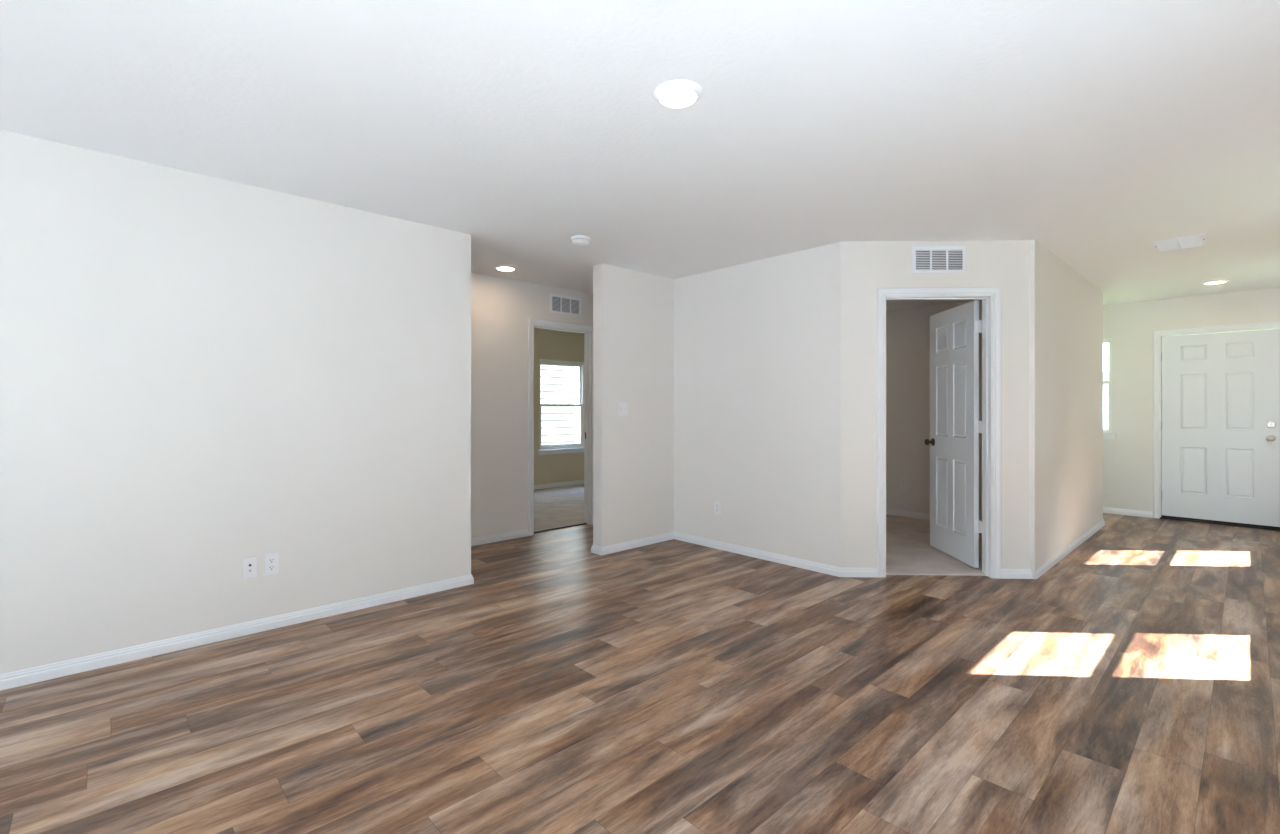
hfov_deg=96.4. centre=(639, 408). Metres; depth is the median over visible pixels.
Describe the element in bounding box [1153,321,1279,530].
door
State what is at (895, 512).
baseboard
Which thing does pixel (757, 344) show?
wall
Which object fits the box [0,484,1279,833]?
floor
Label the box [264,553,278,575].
wall outlet
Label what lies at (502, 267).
recessed light
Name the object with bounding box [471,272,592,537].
wall
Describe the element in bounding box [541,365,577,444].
house
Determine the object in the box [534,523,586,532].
transition strip
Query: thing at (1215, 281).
recessed light
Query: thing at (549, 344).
wall
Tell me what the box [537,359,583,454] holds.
window
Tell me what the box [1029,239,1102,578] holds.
wall
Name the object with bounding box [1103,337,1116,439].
window
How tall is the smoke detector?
0.054 m
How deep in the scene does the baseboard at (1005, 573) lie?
4.12 m
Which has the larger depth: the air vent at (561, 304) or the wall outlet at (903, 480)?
the wall outlet at (903, 480)
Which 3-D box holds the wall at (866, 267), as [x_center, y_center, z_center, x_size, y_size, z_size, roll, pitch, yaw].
[2.158,0.005,4.205,1.385,2.440,0.115,0,0,2]
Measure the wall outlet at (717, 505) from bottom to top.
0.115 m
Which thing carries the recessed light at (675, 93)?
in the ceiling at (1094, 132)
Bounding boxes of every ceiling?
[0,0,1279,304]
[886,300,968,310]
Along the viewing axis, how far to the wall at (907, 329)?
6.37 m
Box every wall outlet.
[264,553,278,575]
[714,501,720,514]
[901,478,906,488]
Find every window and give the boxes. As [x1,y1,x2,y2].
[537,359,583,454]
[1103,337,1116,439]
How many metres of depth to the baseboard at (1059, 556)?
4.84 m
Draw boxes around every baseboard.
[0,574,473,690]
[471,529,528,545]
[534,480,583,489]
[591,545,601,554]
[601,532,673,555]
[674,532,840,576]
[840,568,877,576]
[886,508,981,520]
[1001,569,1036,578]
[1036,519,1104,578]
[1103,507,1152,517]
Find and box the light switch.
[617,403,627,415]
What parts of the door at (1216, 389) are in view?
knob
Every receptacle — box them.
[268,558,274,562]
[268,565,274,570]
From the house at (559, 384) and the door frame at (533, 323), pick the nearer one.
the door frame at (533, 323)
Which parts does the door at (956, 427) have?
knob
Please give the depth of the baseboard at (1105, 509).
6.56 m
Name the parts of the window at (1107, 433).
sash, sash, frame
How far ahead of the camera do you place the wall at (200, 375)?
3.06 m
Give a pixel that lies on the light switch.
(622, 408)
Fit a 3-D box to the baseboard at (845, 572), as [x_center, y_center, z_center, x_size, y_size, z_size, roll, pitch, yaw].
[1.589,1.192,4.157,0.267,0.066,0.014,0,0,1]
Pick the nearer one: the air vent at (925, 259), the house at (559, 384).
the air vent at (925, 259)
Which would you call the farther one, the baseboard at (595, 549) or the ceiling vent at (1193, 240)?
the baseboard at (595, 549)
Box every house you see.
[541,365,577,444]
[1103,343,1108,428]
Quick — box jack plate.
[242,556,257,578]
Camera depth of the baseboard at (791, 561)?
4.65 m
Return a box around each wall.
[0,130,673,673]
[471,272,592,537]
[534,328,583,484]
[674,242,840,567]
[841,240,1028,568]
[886,300,981,519]
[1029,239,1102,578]
[1103,287,1279,511]
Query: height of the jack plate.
0.115 m
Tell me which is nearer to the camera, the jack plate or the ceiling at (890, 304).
the jack plate
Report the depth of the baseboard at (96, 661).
2.98 m
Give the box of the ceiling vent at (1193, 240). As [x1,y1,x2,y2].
[1151,233,1206,251]
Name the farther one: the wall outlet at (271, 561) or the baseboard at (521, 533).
the baseboard at (521, 533)
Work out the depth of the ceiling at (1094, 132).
2.39 m
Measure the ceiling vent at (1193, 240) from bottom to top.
0.030 m
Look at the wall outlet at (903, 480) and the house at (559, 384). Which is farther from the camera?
the house at (559, 384)
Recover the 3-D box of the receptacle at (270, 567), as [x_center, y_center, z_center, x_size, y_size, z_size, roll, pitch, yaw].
[-2.046,0.885,3.178,0.034,0.027,0.002,0,0,-43]
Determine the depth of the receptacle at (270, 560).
3.18 m
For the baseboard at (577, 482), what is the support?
attached to the wall at (549, 344)
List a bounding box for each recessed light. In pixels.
[494,264,516,270]
[653,79,702,108]
[1201,279,1228,284]
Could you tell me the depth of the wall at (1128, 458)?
6.50 m
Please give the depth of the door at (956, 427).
4.31 m
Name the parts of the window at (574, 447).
sash, sill, sash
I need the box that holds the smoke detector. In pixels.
[571,235,590,245]
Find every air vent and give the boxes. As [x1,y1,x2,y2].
[550,293,580,315]
[912,246,965,272]
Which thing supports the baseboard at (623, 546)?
attached to the wall at (200, 375)
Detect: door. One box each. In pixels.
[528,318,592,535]
[877,287,1000,578]
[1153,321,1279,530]

